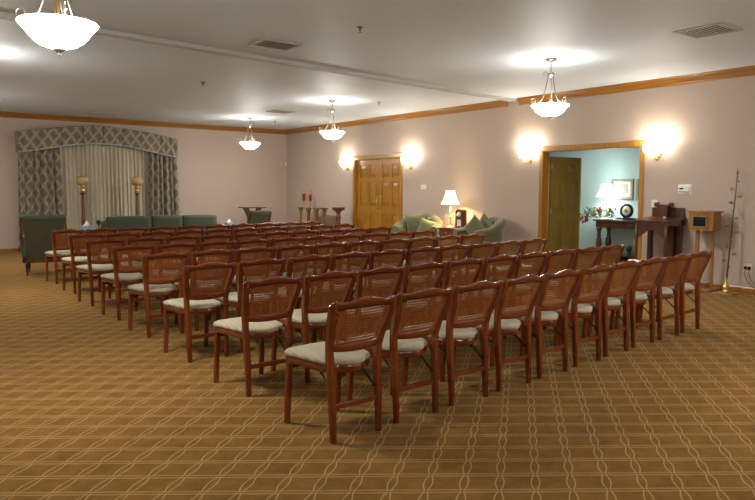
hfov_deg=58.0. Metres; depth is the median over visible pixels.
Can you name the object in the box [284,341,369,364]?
seat cushion
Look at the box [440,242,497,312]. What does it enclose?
folding chair
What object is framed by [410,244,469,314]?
folding chair
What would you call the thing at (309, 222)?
folding chair
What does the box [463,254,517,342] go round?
folding chair
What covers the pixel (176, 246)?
folding chair
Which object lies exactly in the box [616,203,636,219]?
round plaque
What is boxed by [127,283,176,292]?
seat cushion
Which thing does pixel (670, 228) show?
desk
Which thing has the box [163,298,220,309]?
seat cushion
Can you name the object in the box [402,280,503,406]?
folding chair
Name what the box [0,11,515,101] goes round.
trim
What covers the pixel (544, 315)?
seat cushion
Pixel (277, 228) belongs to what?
folding chair
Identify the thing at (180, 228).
folding chair
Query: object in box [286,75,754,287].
wall
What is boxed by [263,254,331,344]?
folding chair
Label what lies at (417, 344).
seat cushion
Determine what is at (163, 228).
folding chair
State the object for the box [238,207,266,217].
pedestal table
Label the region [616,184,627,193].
print
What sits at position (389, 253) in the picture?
folding chair
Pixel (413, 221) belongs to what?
throw pillow
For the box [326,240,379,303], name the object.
folding chair
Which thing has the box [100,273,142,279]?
seat cushion
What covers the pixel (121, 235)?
folding chair
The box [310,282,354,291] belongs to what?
seat cushion
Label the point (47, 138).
window valance
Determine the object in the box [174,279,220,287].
seat cushion
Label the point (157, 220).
cushion
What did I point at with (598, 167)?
wall
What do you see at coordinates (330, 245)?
folding chair
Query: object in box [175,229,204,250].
folding chair
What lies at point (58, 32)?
pendant light
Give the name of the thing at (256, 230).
folding chair
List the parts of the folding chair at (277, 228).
crest rail, cane panel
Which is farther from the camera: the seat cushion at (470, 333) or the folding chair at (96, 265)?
the folding chair at (96, 265)
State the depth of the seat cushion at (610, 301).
5.87 m
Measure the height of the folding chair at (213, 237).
0.825 m
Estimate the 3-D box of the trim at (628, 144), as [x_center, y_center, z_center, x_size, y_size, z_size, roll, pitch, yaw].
[3.584,-0.681,11.518,0.168,2.200,2.066,-4,6,-37]
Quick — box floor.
[0,250,754,499]
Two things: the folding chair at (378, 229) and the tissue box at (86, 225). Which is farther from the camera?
the tissue box at (86, 225)
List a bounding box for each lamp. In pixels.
[76,176,88,242]
[131,177,142,215]
[441,190,458,226]
[596,184,616,218]
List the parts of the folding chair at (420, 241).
leg, cane panel, crest rail, leg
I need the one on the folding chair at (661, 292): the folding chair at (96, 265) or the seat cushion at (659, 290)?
the seat cushion at (659, 290)
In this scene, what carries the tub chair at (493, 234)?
on the floor
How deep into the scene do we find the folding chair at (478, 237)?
9.44 m
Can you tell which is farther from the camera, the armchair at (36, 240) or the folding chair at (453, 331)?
the armchair at (36, 240)
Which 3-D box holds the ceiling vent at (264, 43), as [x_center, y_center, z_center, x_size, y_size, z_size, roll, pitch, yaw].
[-1.194,-2.405,7.994,0.500,0.014,0.400,-4,6,-37]
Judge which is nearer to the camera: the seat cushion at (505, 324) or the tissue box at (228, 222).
the seat cushion at (505, 324)
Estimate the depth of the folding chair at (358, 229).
10.86 m
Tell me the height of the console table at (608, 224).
0.835 m
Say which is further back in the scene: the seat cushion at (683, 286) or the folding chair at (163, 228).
the folding chair at (163, 228)
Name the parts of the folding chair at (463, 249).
leg, cane panel, crest rail, leg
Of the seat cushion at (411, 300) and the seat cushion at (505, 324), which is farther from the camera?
the seat cushion at (411, 300)
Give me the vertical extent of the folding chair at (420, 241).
0.825 m
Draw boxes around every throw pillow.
[405,213,424,231]
[417,218,436,234]
[464,214,484,234]
[479,213,492,228]
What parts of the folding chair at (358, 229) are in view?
cane panel, crest rail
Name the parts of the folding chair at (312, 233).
cane panel, crest rail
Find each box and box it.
[80,221,92,230]
[225,218,232,224]
[687,210,723,292]
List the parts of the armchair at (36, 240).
post, arm, leg, seat rail, post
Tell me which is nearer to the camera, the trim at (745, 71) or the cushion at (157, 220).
the trim at (745, 71)
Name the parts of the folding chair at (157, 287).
leg, leg, seat frame, rail, crest rail, cane panel, leg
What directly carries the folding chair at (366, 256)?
on the floor
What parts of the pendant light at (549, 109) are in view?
suspension rod, lamp shade, suspension rod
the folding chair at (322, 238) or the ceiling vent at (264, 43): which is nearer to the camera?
the ceiling vent at (264, 43)
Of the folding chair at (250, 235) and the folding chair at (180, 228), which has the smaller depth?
the folding chair at (250, 235)
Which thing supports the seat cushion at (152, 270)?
on the folding chair at (176, 246)
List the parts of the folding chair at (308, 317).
leg, seat frame, leg, leg, rail, cane panel, crest rail, leg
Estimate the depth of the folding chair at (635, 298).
6.20 m
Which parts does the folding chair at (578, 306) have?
leg, leg, seat frame, leg, rail, cane panel, crest rail, leg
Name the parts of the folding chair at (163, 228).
crest rail, cane panel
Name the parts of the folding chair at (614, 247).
leg, cane panel, crest rail, leg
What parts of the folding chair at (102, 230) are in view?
crest rail, cane panel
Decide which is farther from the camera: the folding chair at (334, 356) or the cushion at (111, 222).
the cushion at (111, 222)
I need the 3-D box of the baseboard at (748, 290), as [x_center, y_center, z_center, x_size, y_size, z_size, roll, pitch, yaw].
[3.949,0.423,11.017,0.016,0.090,21.576,-4,6,-37]
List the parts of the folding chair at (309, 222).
crest rail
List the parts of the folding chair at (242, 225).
cane panel, crest rail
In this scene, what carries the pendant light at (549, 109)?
hanging from the ceiling
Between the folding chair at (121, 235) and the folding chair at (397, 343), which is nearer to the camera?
the folding chair at (397, 343)
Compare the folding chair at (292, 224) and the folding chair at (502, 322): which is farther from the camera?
the folding chair at (292, 224)
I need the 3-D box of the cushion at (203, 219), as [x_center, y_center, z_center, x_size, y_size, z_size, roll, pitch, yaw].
[-4.215,-0.665,16.105,0.839,0.342,0.228,-4,6,-37]
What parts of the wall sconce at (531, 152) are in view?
lamp shade, lamp shade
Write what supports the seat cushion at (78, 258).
on the folding chair at (81, 257)
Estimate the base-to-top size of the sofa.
0.831 m
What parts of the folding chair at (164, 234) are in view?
crest rail, cane panel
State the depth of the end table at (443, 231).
13.46 m
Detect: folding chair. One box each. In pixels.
[45,229,84,283]
[61,233,104,293]
[77,238,125,305]
[80,228,116,276]
[100,244,155,320]
[101,232,139,290]
[118,227,147,274]
[121,236,163,298]
[127,251,190,337]
[141,226,177,273]
[142,230,173,251]
[152,242,197,313]
[162,235,199,283]
[163,262,236,362]
[174,249,235,330]
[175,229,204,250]
[178,225,204,241]
[197,233,232,261]
[198,240,235,306]
[205,224,230,239]
[205,228,233,241]
[213,276,303,396]
[215,258,286,352]
[220,246,276,318]
[223,232,264,289]
[230,227,260,247]
[231,223,254,240]
[235,238,271,273]
[250,226,286,247]
[255,222,277,233]
[255,231,293,258]
[258,244,314,312]
[260,236,303,285]
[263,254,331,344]
[271,270,357,382]
[278,222,299,243]
[284,295,397,443]
[286,225,310,243]
[289,229,320,256]
[294,242,348,308]
[299,235,333,268]
[300,221,320,235]
[302,224,333,243]
[310,251,370,336]
[318,228,345,255]
[323,266,405,371]
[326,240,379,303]
[330,227,368,252]
[333,223,354,240]
[333,233,362,260]
[347,287,453,423]
[354,249,406,329]
[358,226,391,249]
[358,232,388,260]
[367,238,409,292]
[368,262,446,332]
[378,246,440,320]
[385,236,436,294]
[386,231,412,259]
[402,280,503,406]
[408,258,484,346]
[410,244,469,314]
[411,230,435,255]
[418,235,461,286]
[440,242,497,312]
[448,233,484,281]
[454,274,545,391]
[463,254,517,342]
[489,240,522,281]
[489,269,582,378]
[492,238,546,302]
[508,249,576,328]
[509,251,548,335]
[531,264,615,366]
[556,246,602,320]
[558,260,641,356]
[583,244,624,289]
[587,257,667,347]
[614,253,691,339]
[639,251,711,332]
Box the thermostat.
[678,184,690,193]
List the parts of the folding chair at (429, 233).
cane panel, crest rail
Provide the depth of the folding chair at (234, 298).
5.90 m
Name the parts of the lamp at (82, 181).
glass globe, burner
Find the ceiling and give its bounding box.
[0,0,754,129]
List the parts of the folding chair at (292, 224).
crest rail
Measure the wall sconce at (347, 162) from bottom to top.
0.248 m
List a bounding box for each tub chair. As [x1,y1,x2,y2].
[391,213,442,256]
[453,216,505,258]
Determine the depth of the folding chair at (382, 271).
5.30 m
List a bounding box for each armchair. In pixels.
[20,214,67,275]
[230,210,271,232]
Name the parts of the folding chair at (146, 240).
leg, crest rail, cane panel, leg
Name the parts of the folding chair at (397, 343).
leg, leg, seat frame, leg, rail, cane panel, crest rail, leg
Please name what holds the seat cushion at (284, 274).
on the folding chair at (281, 253)
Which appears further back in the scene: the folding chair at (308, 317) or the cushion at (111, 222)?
the cushion at (111, 222)
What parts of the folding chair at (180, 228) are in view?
crest rail, cane panel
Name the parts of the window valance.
braid trim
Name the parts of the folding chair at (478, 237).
cane panel, crest rail, leg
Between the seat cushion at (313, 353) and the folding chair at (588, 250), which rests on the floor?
the folding chair at (588, 250)
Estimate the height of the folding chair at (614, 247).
0.825 m
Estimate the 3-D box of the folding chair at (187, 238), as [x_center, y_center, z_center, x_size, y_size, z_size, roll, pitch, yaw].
[-2.698,0.193,9.121,0.470,0.825,0.598,-4,6,-39]
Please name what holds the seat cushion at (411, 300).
on the folding chair at (405, 285)
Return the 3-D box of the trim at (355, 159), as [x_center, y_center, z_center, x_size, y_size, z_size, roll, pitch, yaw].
[0.027,-1.120,16.149,0.168,2.250,1.936,-4,6,-37]
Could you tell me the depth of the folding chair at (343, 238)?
9.29 m
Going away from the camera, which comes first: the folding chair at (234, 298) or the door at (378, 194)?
the folding chair at (234, 298)
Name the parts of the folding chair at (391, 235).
cane panel, crest rail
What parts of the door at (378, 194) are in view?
panel, panel, panel, panel, panel, panel, push plate, panel, panel, panel, panel, panel, panel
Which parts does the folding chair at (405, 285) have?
leg, cane panel, crest rail, leg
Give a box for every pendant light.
[15,0,98,55]
[239,117,259,150]
[318,100,344,141]
[531,58,568,119]
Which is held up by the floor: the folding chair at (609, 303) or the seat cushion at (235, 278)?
the folding chair at (609, 303)
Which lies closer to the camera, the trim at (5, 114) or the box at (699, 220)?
the box at (699, 220)
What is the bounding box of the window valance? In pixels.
[15,126,177,157]
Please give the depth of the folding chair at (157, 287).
6.54 m
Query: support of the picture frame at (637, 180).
attached to the wall at (598, 167)
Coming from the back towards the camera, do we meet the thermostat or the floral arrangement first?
the floral arrangement
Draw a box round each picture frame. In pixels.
[611,179,633,198]
[636,179,638,198]
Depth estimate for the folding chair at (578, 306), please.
5.51 m
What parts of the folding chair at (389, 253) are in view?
leg, cane panel, crest rail, leg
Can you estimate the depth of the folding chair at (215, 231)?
10.48 m
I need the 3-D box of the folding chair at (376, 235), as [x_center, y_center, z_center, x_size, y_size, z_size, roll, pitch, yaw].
[-0.189,0.137,9.877,0.470,0.825,0.598,-4,6,-39]
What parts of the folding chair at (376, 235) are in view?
cane panel, crest rail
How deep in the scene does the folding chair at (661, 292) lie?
6.52 m
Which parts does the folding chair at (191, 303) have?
leg, leg, seat frame, leg, rail, crest rail, cane panel, leg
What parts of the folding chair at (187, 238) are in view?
leg, crest rail, cane panel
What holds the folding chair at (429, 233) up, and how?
on the floor
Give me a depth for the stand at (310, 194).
17.60 m
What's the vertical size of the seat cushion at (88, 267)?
0.050 m
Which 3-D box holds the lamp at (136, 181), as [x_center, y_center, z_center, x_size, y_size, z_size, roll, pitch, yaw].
[-5.685,-0.874,16.159,0.310,1.715,0.310,-4,6,-37]
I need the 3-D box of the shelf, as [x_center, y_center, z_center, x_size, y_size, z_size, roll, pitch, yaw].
[5.059,0.112,13.853,0.340,0.030,1.000,-4,6,-37]
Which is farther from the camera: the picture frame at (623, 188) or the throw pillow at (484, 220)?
the picture frame at (623, 188)
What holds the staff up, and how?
on the floor
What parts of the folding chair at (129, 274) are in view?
leg, leg, seat frame, rail, crest rail, cane panel, leg, leg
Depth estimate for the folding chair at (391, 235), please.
9.97 m
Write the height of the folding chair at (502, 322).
0.825 m
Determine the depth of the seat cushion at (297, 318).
5.06 m
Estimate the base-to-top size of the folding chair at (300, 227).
0.825 m
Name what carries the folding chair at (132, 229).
on the floor
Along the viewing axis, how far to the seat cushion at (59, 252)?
10.26 m
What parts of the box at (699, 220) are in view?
post, lid, post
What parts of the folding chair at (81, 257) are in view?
leg, leg, seat frame, rail, crest rail, cane panel, leg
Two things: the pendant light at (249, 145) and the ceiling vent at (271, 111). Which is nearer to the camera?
the ceiling vent at (271, 111)
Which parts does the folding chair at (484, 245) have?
leg, cane panel, crest rail, leg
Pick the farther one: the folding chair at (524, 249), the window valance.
the window valance
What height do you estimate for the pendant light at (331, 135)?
0.777 m
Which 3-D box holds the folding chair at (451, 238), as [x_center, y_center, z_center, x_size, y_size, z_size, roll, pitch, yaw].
[0.794,0.187,9.340,0.470,0.825,0.598,-4,6,-39]
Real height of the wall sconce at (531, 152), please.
0.248 m
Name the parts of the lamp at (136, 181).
glass globe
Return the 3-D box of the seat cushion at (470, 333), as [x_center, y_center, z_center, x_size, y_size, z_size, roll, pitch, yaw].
[0.469,0.550,4.712,0.425,0.050,0.497,-4,6,-39]
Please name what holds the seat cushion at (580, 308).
on the folding chair at (578, 306)
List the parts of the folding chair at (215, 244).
leg, cane panel, crest rail, leg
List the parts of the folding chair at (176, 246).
leg, crest rail, cane panel, leg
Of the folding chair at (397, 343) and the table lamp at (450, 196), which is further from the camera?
the table lamp at (450, 196)
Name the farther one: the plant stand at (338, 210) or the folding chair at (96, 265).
the plant stand at (338, 210)
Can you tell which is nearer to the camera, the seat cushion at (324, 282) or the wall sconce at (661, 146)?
the seat cushion at (324, 282)
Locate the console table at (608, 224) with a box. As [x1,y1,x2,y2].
[593,219,635,258]
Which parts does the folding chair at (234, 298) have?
leg, leg, seat frame, rail, cane panel, crest rail, leg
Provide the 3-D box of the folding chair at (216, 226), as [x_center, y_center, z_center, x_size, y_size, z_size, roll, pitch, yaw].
[-2.925,-0.060,12.039,0.470,0.825,0.598,-4,6,-39]
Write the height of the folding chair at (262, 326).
0.825 m
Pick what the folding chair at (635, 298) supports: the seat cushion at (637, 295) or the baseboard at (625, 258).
the seat cushion at (637, 295)
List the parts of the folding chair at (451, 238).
leg, cane panel, crest rail, leg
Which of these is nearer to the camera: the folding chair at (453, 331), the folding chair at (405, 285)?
the folding chair at (453, 331)
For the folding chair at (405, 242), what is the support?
on the floor
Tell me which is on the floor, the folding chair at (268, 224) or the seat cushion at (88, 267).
the folding chair at (268, 224)
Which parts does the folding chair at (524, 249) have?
leg, cane panel, crest rail, leg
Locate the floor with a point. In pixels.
(92, 407)
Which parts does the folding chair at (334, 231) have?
cane panel, crest rail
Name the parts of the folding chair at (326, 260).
seat frame, leg, leg, cane panel, crest rail, leg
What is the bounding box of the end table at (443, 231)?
[437,227,454,240]
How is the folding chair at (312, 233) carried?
on the floor
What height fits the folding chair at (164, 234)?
0.825 m
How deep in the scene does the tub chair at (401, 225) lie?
14.07 m
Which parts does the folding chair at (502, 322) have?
seat frame, leg, rail, cane panel, crest rail, leg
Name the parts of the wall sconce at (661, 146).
lamp shade, lamp shade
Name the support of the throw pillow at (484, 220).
on the tub chair at (493, 234)
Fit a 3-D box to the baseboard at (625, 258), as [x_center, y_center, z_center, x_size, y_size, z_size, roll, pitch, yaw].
[5.643,0.203,13.576,0.016,0.100,8.400,-4,6,-37]
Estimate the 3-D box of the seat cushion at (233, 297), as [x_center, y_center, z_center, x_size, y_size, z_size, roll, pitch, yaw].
[-1.185,0.419,6.152,0.425,0.050,0.497,-4,6,-40]
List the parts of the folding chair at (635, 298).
leg, leg, seat frame, leg, rail, cane panel, crest rail, leg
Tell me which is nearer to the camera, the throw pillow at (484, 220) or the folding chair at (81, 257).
the folding chair at (81, 257)
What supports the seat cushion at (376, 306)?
on the folding chair at (382, 271)
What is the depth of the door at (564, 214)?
12.49 m
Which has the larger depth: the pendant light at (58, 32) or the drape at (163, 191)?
the drape at (163, 191)
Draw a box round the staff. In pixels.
[712,169,742,294]
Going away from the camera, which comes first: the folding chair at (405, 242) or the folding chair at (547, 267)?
the folding chair at (547, 267)
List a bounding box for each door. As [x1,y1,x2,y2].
[357,158,399,246]
[545,152,581,267]
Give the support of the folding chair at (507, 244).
on the floor
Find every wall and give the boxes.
[0,117,286,248]
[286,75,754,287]
[547,148,639,254]
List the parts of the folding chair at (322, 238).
leg, cane panel, crest rail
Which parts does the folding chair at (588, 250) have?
leg, cane panel, crest rail, leg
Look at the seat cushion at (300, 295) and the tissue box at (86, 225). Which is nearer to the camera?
the seat cushion at (300, 295)
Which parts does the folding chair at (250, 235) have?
leg, crest rail, cane panel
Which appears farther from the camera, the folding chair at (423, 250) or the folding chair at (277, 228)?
the folding chair at (277, 228)
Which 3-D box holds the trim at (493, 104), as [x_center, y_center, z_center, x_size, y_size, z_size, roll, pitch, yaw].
[-0.101,-3.037,16.003,0.070,0.125,8.276,-4,6,-37]
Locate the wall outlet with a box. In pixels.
[743,263,754,287]
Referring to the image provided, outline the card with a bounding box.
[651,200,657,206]
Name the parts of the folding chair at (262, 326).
leg, leg, seat frame, leg, rail, cane panel, crest rail, leg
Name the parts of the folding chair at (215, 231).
crest rail, cane panel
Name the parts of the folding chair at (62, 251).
leg, leg, seat frame, rail, crest rail, cane panel, leg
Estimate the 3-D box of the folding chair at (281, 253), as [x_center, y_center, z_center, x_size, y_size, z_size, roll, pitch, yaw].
[-1.053,0.322,7.695,0.470,0.825,0.598,-4,6,-40]
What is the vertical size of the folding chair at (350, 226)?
0.825 m
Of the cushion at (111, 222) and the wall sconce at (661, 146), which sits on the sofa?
the cushion at (111, 222)
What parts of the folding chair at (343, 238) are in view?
cane panel, crest rail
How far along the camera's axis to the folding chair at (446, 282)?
5.96 m
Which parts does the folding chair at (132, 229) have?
crest rail, cane panel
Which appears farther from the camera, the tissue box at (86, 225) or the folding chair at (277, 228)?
the tissue box at (86, 225)
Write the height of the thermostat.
0.140 m
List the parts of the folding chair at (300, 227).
cane panel, crest rail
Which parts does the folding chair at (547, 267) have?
leg, cane panel, crest rail, leg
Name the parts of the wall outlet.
plate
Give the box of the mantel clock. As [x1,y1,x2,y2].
[455,209,466,227]
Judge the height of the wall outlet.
0.399 m
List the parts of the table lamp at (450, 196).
lamp shade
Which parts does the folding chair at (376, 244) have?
leg, cane panel, crest rail, leg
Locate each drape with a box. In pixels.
[18,147,64,250]
[148,152,179,215]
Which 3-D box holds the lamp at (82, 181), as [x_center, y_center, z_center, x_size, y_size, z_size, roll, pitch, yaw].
[-6.654,-0.813,15.420,0.310,1.715,0.310,-4,6,-37]
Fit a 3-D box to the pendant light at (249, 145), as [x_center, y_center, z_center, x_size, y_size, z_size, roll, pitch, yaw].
[-2.991,-2.723,16.025,0.480,0.777,0.503,-4,6,-37]
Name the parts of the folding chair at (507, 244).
leg, cane panel, crest rail, leg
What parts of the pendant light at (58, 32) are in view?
suspension rod, lamp shade, suspension rod, suspension rod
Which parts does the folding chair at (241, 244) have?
leg, cane panel, crest rail, leg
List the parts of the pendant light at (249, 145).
lamp shade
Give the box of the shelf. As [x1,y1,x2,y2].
[606,253,633,257]
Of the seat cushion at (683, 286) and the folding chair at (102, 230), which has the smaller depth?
the seat cushion at (683, 286)
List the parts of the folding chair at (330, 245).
leg, cane panel, crest rail, leg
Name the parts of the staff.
plate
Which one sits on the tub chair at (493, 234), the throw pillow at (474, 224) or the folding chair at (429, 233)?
the throw pillow at (474, 224)
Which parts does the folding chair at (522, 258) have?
leg, cane panel, crest rail, leg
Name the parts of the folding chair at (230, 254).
leg, leg, seat frame, rail, cane panel, crest rail, leg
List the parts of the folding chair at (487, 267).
leg, cane panel, crest rail, leg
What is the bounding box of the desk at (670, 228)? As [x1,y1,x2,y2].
[633,202,685,279]
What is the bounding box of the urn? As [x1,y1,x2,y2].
[625,245,631,254]
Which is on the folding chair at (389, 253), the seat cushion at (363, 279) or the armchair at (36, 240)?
the seat cushion at (363, 279)
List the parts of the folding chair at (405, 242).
leg, cane panel, crest rail, leg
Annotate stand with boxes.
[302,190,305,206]
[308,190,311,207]
[332,207,344,234]
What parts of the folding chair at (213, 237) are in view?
leg, cane panel, crest rail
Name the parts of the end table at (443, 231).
drawer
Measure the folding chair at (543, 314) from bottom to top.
0.825 m
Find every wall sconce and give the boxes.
[339,160,349,169]
[401,158,413,168]
[518,149,535,163]
[642,143,666,159]
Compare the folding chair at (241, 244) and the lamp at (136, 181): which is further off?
the lamp at (136, 181)
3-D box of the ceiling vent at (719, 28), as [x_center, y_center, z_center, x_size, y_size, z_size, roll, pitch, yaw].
[3.496,-2.320,7.216,0.480,0.014,0.500,-4,6,-37]
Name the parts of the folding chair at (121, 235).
leg, crest rail, cane panel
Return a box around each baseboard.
[0,248,21,252]
[430,256,754,294]
[581,252,633,259]
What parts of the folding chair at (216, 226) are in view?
crest rail, cane panel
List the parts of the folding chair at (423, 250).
leg, cane panel, crest rail, leg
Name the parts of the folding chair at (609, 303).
leg, leg, seat frame, leg, rail, cane panel, crest rail, leg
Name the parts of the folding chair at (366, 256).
leg, cane panel, crest rail, leg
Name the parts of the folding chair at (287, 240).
leg, cane panel, crest rail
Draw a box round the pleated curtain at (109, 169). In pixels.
[60,144,147,245]
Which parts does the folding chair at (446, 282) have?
leg, cane panel, crest rail, leg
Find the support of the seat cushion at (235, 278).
on the folding chair at (254, 250)
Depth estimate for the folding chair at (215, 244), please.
7.99 m
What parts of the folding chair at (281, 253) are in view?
leg, cane panel, crest rail, leg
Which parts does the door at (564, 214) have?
panel, panel, panel, panel, panel, panel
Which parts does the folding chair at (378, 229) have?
cane panel, crest rail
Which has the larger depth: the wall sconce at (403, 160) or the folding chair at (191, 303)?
the wall sconce at (403, 160)
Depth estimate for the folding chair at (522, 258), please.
6.62 m
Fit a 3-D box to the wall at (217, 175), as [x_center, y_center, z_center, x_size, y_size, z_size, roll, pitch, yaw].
[-7.482,-1.548,15.788,12.484,3.110,0.140,-4,6,-37]
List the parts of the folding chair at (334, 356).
leg, seat frame, leg, leg, rail, cane panel, crest rail, leg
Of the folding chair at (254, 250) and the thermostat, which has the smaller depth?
the folding chair at (254, 250)
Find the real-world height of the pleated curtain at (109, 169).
2.490 m
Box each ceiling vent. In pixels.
[249,39,302,50]
[266,110,294,113]
[673,22,742,38]
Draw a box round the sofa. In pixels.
[101,214,225,242]
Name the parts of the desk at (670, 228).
leg, panel, leg, pedestal panel, panel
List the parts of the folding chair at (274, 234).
cane panel, crest rail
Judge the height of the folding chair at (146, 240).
0.825 m
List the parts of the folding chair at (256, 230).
crest rail, cane panel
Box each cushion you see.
[45,250,74,254]
[61,256,91,261]
[77,264,112,270]
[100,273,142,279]
[105,216,151,230]
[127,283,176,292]
[151,215,182,228]
[152,270,178,276]
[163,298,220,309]
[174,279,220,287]
[181,214,216,228]
[213,317,282,332]
[216,292,269,302]
[220,275,262,282]
[259,272,300,277]
[265,287,314,296]
[280,309,326,323]
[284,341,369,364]
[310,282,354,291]
[337,306,383,315]
[348,330,427,350]
[354,279,388,286]
[384,300,425,308]
[404,321,477,339]
[458,313,521,329]
[492,306,558,320]
[534,299,592,312]
[561,294,620,305]
[590,288,646,299]
[617,284,672,294]
[640,280,693,289]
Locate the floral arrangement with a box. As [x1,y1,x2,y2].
[580,205,615,223]
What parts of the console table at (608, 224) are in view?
turned leg, turned leg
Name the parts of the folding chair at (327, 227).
crest rail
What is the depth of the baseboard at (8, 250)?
15.25 m
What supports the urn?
on the console table at (608, 224)
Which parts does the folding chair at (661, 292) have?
leg, leg, seat frame, leg, rail, cane panel, crest rail, leg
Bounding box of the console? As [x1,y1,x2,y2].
[297,207,328,234]
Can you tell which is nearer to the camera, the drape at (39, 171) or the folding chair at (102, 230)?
the folding chair at (102, 230)
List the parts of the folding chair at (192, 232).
crest rail, cane panel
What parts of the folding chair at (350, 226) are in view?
crest rail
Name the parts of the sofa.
frame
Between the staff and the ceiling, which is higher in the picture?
the ceiling
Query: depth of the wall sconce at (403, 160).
15.02 m
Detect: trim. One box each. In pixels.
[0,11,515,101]
[0,111,285,134]
[285,100,507,134]
[352,153,402,240]
[517,65,754,104]
[537,140,645,260]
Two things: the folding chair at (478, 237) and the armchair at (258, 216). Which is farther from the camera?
the armchair at (258, 216)
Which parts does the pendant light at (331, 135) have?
lamp shade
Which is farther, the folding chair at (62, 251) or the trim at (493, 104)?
the trim at (493, 104)
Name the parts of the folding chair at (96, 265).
leg, leg, seat frame, rail, crest rail, cane panel, leg, leg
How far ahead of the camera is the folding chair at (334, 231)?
10.53 m
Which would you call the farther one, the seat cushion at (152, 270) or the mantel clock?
the mantel clock
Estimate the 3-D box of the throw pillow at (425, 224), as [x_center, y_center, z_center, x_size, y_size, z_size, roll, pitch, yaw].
[1.007,-0.460,13.963,0.422,0.415,0.157,0,5,-2]
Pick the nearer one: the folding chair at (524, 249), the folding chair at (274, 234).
the folding chair at (524, 249)
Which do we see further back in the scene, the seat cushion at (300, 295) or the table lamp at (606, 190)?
the table lamp at (606, 190)
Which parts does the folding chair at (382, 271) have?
seat frame, leg, cane panel, crest rail, leg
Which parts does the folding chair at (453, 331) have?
leg, leg, seat frame, leg, rail, cane panel, crest rail, leg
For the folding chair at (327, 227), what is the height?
0.825 m
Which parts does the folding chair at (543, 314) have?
leg, leg, seat frame, leg, rail, cane panel, crest rail, leg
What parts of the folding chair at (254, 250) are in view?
leg, cane panel, crest rail, leg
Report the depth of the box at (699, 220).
9.62 m
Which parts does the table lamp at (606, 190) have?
lamp shade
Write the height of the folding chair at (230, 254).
0.825 m
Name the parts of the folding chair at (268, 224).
cane panel, crest rail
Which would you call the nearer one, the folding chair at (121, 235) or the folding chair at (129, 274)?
the folding chair at (129, 274)
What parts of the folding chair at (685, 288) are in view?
leg, seat frame, leg, rail, cane panel, crest rail, leg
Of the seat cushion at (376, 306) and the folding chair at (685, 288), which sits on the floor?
the folding chair at (685, 288)
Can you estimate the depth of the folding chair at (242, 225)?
12.11 m
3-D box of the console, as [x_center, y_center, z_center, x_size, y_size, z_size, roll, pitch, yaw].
[-1.676,-0.613,17.642,0.300,0.970,1.060,-4,6,-37]
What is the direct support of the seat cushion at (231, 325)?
on the folding chair at (262, 326)

